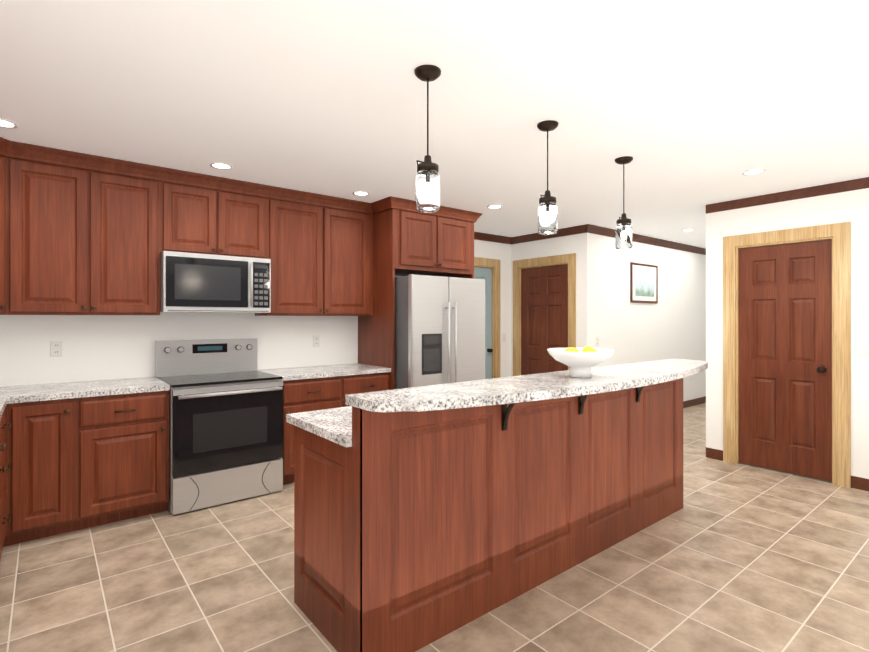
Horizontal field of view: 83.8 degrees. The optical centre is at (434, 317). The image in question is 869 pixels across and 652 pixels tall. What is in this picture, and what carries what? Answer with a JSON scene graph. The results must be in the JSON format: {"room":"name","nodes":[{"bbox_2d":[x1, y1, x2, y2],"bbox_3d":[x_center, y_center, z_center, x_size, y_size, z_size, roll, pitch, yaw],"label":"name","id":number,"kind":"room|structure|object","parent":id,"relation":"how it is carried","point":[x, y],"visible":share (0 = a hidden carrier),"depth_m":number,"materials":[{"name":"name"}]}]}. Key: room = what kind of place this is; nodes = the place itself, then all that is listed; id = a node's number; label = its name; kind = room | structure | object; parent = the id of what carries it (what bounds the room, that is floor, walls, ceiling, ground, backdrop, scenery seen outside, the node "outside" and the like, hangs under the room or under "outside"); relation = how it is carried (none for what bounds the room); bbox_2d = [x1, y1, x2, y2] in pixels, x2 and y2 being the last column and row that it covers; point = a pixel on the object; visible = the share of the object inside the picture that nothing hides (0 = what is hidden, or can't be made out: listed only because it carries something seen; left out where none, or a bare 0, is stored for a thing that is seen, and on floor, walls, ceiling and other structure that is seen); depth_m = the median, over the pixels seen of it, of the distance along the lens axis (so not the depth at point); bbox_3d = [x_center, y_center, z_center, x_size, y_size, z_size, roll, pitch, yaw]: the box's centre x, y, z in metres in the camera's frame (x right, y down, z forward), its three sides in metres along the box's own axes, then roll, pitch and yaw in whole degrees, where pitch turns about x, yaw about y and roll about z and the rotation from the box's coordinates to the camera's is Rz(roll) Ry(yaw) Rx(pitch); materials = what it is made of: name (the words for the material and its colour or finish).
{"room":"kitchen","nodes":[
{"label":"kitchen","id":0,"kind":"room"},
{"bbox_2d":[0,276,400,386],"bbox_3d":[-1.700,0.131,4.467,4.570,2.520,0.150,0,0,-39],"label":"wall","id":1,"kind":"structure","parent":0,"point":[95,347],"depth_m":3.83,"materials":[{"name":"paint"}]},
{"bbox_2d":[0,137,7,314],"bbox_3d":[-3.002,-0.575,2.931,0.610,1.108,0.609,0,0,-39],"label":"upper cabinet","id":2,"kind":"object","parent":1,"relation":"attached to","point":[3,142],"depth_m":3.09,"materials":[{"name":"brown wood"}]},
{"bbox_2d":[50,341,62,356],"bbox_3d":[-2.749,0.225,3.522,0.072,0.115,0.007,0,0,-39],"label":"electrical outlet","id":3,"kind":"object","parent":1,"relation":"attached to","point":[56,348],"visible":1,"depth_m":3.52,"materials":[{"name":"white plastic"}]},
{"bbox_2d":[8,141,163,314],"bbox_3d":[-2.510,-0.574,3.506,0.878,1.108,0.328,0,0,-39],"label":"upper cabinet","id":4,"kind":"object","parent":1,"relation":"attached to","point":[84,234],"depth_m":3.35,"materials":[{"name":"brown wood"}]},
{"bbox_2d":[164,167,267,258],"bbox_3d":[-1.852,-0.814,4.035,0.809,0.628,0.328,0,0,-39],"label":"upper cabinet","id":5,"kind":"object","parent":1,"relation":"attached to","point":[204,214],"depth_m":3.89,"materials":[{"name":"brown wood"}]},
{"bbox_2d":[160,251,270,312],"bbox_3d":[-1.809,-0.271,3.981,0.801,0.452,0.463,0,0,-39],"label":"microwave","id":6,"kind":"object","parent":5,"relation":"attached to","point":[198,283],"visible":0.96,"depth_m":3.81,"materials":[{"name":"silver metal"}]},
{"bbox_2d":[255,185,375,316],"bbox_3d":[-1.120,-0.573,4.623,1.069,1.108,0.328,0,0,-39],"label":"upper cabinet","id":7,"kind":"object","parent":1,"relation":"attached to","point":[322,248],"depth_m":4.47,"materials":[{"name":"brown wood"}]},
{"bbox_2d":[313,335,319,346],"bbox_3d":[-1.167,0.231,4.793,0.072,0.115,0.007,0,0,-39],"label":"electrical outlet","id":8,"kind":"object","parent":1,"relation":"attached to","point":[316,340],"visible":1,"depth_m":4.79,"materials":[{"name":"white plastic"}]},
{"bbox_2d":[376,197,475,276],"bbox_3d":[-0.181,-0.798,5.157,1.008,0.658,0.673,0,0,-39],"label":"upper cabinet","id":9,"kind":"object","parent":1,"relation":"attached to","point":[409,240],"depth_m":4.80,"materials":[{"name":"brown wood"}]},
{"bbox_2d":[0,403,868,651],"bbox_3d":[2.735,1.419,3.122,10.200,0.060,13.500,0,0,-39],"label":"floor","id":10,"kind":"structure","parent":0,"point":[732,557],"depth_m":2.52,"materials":[{"name":"tile"}]},
{"bbox_2d":[0,412,3,559],"bbox_3d":[-2.335,0.950,2.115,0.627,0.876,0.480,0,0,-39],"label":"base cabinet","id":11,"kind":"object","parent":10,"relation":"on","point":[2,417],"depth_m":2.59,"materials":[{"name":"brown wood"}]},
{"bbox_2d":[4,404,7,545],"bbox_3d":[-2.645,0.951,2.501,0.627,0.876,0.510,0,0,-39],"label":"base cabinet","id":12,"kind":"object","parent":10,"relation":"on","point":[6,408],"depth_m":2.90,"materials":[{"name":"brown wood"}]},
{"bbox_2d":[16,398,79,543],"bbox_3d":[-2.604,0.951,3.237,0.310,0.876,0.627,0,0,-39],"label":"base cabinet","id":13,"kind":"object","parent":10,"relation":"on","point":[70,465],"depth_m":3.01,"materials":[{"name":"brown wood"}]},
{"bbox_2d":[0,386,18,417],"bbox_3d":[-2.008,0.492,1.734,0.660,0.037,3.717,0,0,-39],"label":"countertop","id":14,"kind":"structure","parent":13,"relation":"on","point":[7,393],"depth_m":2.92,"materials":[{"name":"stone"}]},
{"bbox_2d":[16,377,169,402],"bbox_3d":[-2.392,0.493,3.404,0.836,0.037,0.632,0,0,-39],"label":"countertop","id":15,"kind":"structure","parent":13,"relation":"on","point":[34,393],"depth_m":3.28,"materials":[{"name":"stone"}]},
{"bbox_2d":[80,390,168,529],"bbox_3d":[-2.276,0.952,3.501,0.532,0.876,0.627,0,0,-39],"label":"base cabinet","id":16,"kind":"object","parent":10,"relation":"on","point":[124,438],"depth_m":3.26,"materials":[{"name":"brown wood"}]},
{"bbox_2d":[155,338,282,514],"bbox_3d":[-1.713,0.787,3.868,0.796,1.205,0.741,0,0,-39],"label":"range","id":17,"kind":"object","parent":10,"relation":"on","point":[225,420],"visible":0.96,"depth_m":3.66,"materials":[{"name":"silver metal"}]},
{"bbox_2d":[282,376,343,484],"bbox_3d":[-1.226,0.952,4.345,0.553,0.876,0.627,0,0,-39],"label":"base cabinet","id":18,"kind":"object","parent":10,"relation":"on","point":[302,395],"depth_m":4.05,"materials":[{"name":"brown wood"}]},
{"bbox_2d":[258,363,390,380],"bbox_3d":[-1.024,0.494,4.503,1.067,0.037,0.632,0,0,-39],"label":"countertop","id":19,"kind":"structure","parent":18,"relation":"on","point":[295,373],"depth_m":4.37,"materials":[{"name":"stone"}]},
{"bbox_2d":[344,372,389,406],"bbox_3d":[-0.811,0.953,4.679,0.512,0.876,0.627,0,0,-39],"label":"base cabinet","id":20,"kind":"object","parent":10,"relation":"on","point":[362,383],"depth_m":4.43,"materials":[{"name":"brown wood"}]},
{"bbox_2d":[395,274,484,388],"bbox_3d":[-0.087,0.486,5.038,0.950,1.770,0.918,0,0,-39],"label":"refrigerator","id":21,"kind":"object","parent":10,"relation":"on","point":[439,329],"visible":0.52,"depth_m":4.63,"materials":[{"name":"silver metal"}]},
{"bbox_2d":[294,378,682,651],"bbox_3d":[0.605,0.869,2.907,2.690,1.040,0.903,0,0,-39],"label":"kitchen island","id":22,"kind":"object","parent":10,"relation":"on","point":[414,531],"visible":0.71,"depth_m":2.24,"materials":[{"name":"brown wood"}]},
{"bbox_2d":[286,406,351,446],"bbox_3d":[0.520,0.493,2.993,2.715,0.037,0.608,0,0,-39],"label":"island countertop","id":23,"kind":"structure","parent":22,"relation":"on","point":[334,425],"depth_m":2.21,"materials":[{"name":"stone"}]},
{"bbox_2d":[345,359,707,411],"bbox_3d":[0.879,0.328,2.622,2.780,0.038,0.485,0,0,-39],"label":"countertop","id":24,"kind":"structure","parent":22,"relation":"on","point":[525,388],"depth_m":2.15,"materials":[{"name":"stone"}]},
{"bbox_2d":[547,346,614,377],"bbox_3d":[0.765,0.229,2.541,0.344,0.158,0.344,0,0,-39],"label":"bowl","id":25,"kind":"object","parent":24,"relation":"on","point":[580,362],"visible":1,"depth_m":2.46,"materials":[{"name":"white ceramic"}]},
{"bbox_2d":[0,0,868,248],"bbox_3d":[2.735,-1.161,3.124,10.200,0.060,13.500,0,0,-39],"label":"ceiling","id":26,"kind":"structure","parent":0,"point":[693,108],"depth_m":2.48,"materials":[{"name":"paint"}]},
{"bbox_2d":[0,118,17,127],"bbox_3d":[-2.507,-1.127,2.799,0.156,0.006,0.156,0,0,-39],"label":"recessed light","id":27,"kind":"object","parent":26,"relation":"in","point":[4,123],"visible":0.94,"depth_m":2.83,"materials":[{"name":"white"}]},
{"bbox_2d":[210,162,232,169],"bbox_3d":[-1.581,-1.127,3.594,0.156,0.006,0.156,0,0,-39],"label":"recessed light","id":28,"kind":"object","parent":26,"relation":"in","point":[219,165],"visible":1,"depth_m":3.59,"materials":[{"name":"white"}]},
{"bbox_2d":[353,191,369,195],"bbox_3d":[-0.663,-1.126,4.383,0.156,0.006,0.156,0,0,-39],"label":"recessed light","id":29,"kind":"object","parent":26,"relation":"in","point":[361,193],"visible":1,"depth_m":4.39,"materials":[{"name":"white"}]},
{"bbox_2d":[414,65,440,212],"bbox_3d":[-0.031,-0.811,2.223,0.129,0.639,0.124,0,0,-39],"label":"pendant light","id":30,"kind":"object","parent":26,"relation":"hanging from","point":[427,188],"visible":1,"depth_m":2.18,"materials":[{"name":"clear glass"}]},
{"bbox_2d":[487,205,501,208],"bbox_3d":[0.610,-1.125,4.906,0.156,0.006,0.156,0,0,-39],"label":"recessed light","id":31,"kind":"object","parent":26,"relation":"in","point":[494,206],"visible":0.98,"depth_m":4.90,"materials":[{"name":"white"}]},
{"bbox_2d":[537,120,557,234],"bbox_3d":[0.661,-0.810,2.830,0.129,0.639,0.124,0,0,-39],"label":"pendant light","id":32,"kind":"object","parent":26,"relation":"hanging from","point":[547,217],"visible":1,"depth_m":2.79,"materials":[{"name":"clear glass"}]},
{"bbox_2d":[615,156,632,249],"bbox_3d":[1.347,-0.810,3.445,0.129,0.639,0.124,0,0,-39],"label":"pendant light","id":33,"kind":"object","parent":26,"relation":"hanging from","point":[623,234],"visible":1,"depth_m":3.40,"materials":[{"name":"clear glass"}]},
{"bbox_2d":[742,169,765,174],"bbox_3d":[2.468,-1.126,3.743,0.156,0.006,0.156,0,0,-39],"label":"recessed light","id":34,"kind":"object","parent":26,"relation":"in","point":[753,171],"visible":0.98,"depth_m":3.74,"materials":[{"name":"white"}]},
{"bbox_2d":[474,239,511,377],"bbox_3d":[0.860,0.133,6.773,2.550,2.520,0.180,0,0,-39],"label":"wall","id":35,"kind":"structure","parent":0,"point":[502,252],"depth_m":6.77,"materials":[{"name":"paint"}]},
{"bbox_2d":[474,267,492,378],"bbox_3d":[0.517,0.352,6.407,0.721,2.056,0.113,0,0,-39],"label":"entry door","id":36,"kind":"structure","parent":35,"relation":"in","point":[483,273],"depth_m":6.60,"materials":[{"name":"blue paint"}]},
{"bbox_2d":[474,257,499,378],"bbox_3d":[0.491,0.295,6.440,0.967,2.195,0.138,0,0,-39],"label":"door frame","id":37,"kind":"structure","parent":35,"relation":"attached to","point":[494,264],"depth_m":6.64,"materials":[{"name":"brown wood"}]},
{"bbox_2d":[474,232,511,243],"bbox_3d":[0.566,-1.082,6.397,1.378,0.088,0.060,0,0,-39],"label":"crown molding","id":38,"kind":"structure","parent":35,"relation":"attached to","point":[477,235],"depth_m":6.57,"materials":[{"name":"brown wood"}]},
{"bbox_2d":[502,334,505,341],"bbox_3d":[0.971,0.283,6.754,0.072,0.115,0.008,0,0,-39],"label":"light switch","id":39,"kind":"object","parent":35,"relation":"attached to","point":[503,337],"visible":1,"depth_m":6.75,"materials":[{"name":"white plastic"}]},
{"bbox_2d":[512,234,575,375],"bbox_3d":[1.839,0.133,6.752,1.050,2.520,1.080,0,0,-39],"label":"wall","id":40,"kind":"structure","parent":0,"point":[562,245],"depth_m":6.43,"materials":[{"name":"paint"}]},
{"bbox_2d":[521,265,567,374],"bbox_3d":[1.436,0.352,6.415,0.113,2.056,0.784,0,0,-39],"label":"closet door","id":41,"kind":"structure","parent":40,"relation":"in","point":[544,309],"depth_m":6.43,"materials":[{"name":"brown wood"}]},
{"bbox_2d":[513,253,575,375],"bbox_3d":[1.475,0.295,6.447,0.138,2.195,1.030,0,0,-39],"label":"door frame","id":42,"kind":"structure","parent":40,"relation":"attached to","point":[566,259],"depth_m":6.48,"materials":[{"name":"brown wood"}]},
{"bbox_2d":[512,225,583,243],"bbox_3d":[1.474,-1.082,6.318,0.060,0.088,1.140,0,0,-39],"label":"crown molding","id":43,"kind":"structure","parent":40,"relation":"attached to","point":[574,230],"depth_m":6.31,"materials":[{"name":"brown wood"}]},
{"bbox_2d":[576,233,703,400],"bbox_3d":[3.390,0.133,7.216,4.050,2.520,0.140,0,0,-39],"label":"wall","id":44,"kind":"structure","parent":0,"point":[682,317],"depth_m":6.67,"materials":[{"name":"paint"}]},
{"bbox_2d":[630,262,657,302],"bbox_3d":[2.920,-0.477,6.732,0.710,0.540,0.025,0,0,-39],"label":"picture frame","id":45,"kind":"object","parent":44,"relation":"attached to","point":[643,283],"visible":0.98,"depth_m":6.71,"materials":[{"name":"brown wood"}]},
{"bbox_2d":[584,224,705,254],"bbox_3d":[3.379,-1.081,7.079,3.981,0.088,0.060,0,0,-39],"label":"crown molding","id":46,"kind":"structure","parent":44,"relation":"attached to","point":[588,228],"depth_m":6.77,"materials":[{"name":"brown wood"}]},
{"bbox_2d":[683,396,705,407],"bbox_3d":[3.382,1.343,7.107,3.937,0.100,0.016,0,0,-39],"label":"baseboard","id":47,"kind":"structure","parent":44,"relation":"attached to","point":[688,403],"depth_m":7.70,"materials":[{"name":"brown wood"}]},
{"bbox_2d":[704,177,868,478],"bbox_3d":[5.291,0.128,1.713,0.120,2.520,8.100,0,0,-39],"label":"wall","id":48,"kind":"structure","parent":0,"point":[848,206],"depth_m":4.22,"materials":[{"name":"paint"}]},
{"bbox_2d":[706,447,722,457],"bbox_3d":[4.239,1.342,6.054,3.921,0.100,0.016,0,0,-39],"label":"baseboard","id":49,"kind":"structure","parent":48,"relation":"attached to","point":[710,452],"depth_m":4.79,"materials":[{"name":"brown wood"}]},
{"bbox_2d":[739,240,831,481],"bbox_3d":[3.108,0.360,4.333,0.113,2.036,0.704,0,0,-39],"label":"pantry door","id":50,"kind":"structure","parent":48,"relation":"in","point":[785,357],"depth_m":4.32,"materials":[{"name":"brown wood"}]},
{"bbox_2d":[723,222,850,487],"bbox_3d":[3.147,0.303,4.366,0.138,2.175,0.950,0,0,-39],"label":"door frame","id":51,"kind":"structure","parent":48,"relation":"attached to","point":[838,235],"depth_m":4.05,"materials":[{"name":"brown wood"}]},
{"bbox_2d":[706,177,868,213],"bbox_3d":[5.235,-1.086,1.734,0.060,0.088,8.001,0,0,-39],"label":"crown molding","id":52,"kind":"structure","parent":48,"relation":"attached to","point":[839,187],"depth_m":4.27,"materials":[{"name":"brown wood"}]},
{"bbox_2d":[851,476,868,491],"bbox_3d":[5.567,1.338,1.283,0.016,0.100,6.885,0,0,-39],"label":"baseboard","id":53,"kind":"structure","parent":48,"relation":"attached to","point":[859,483],"depth_m":3.91,"materials":[{"name":"brown wood"}]}
]}

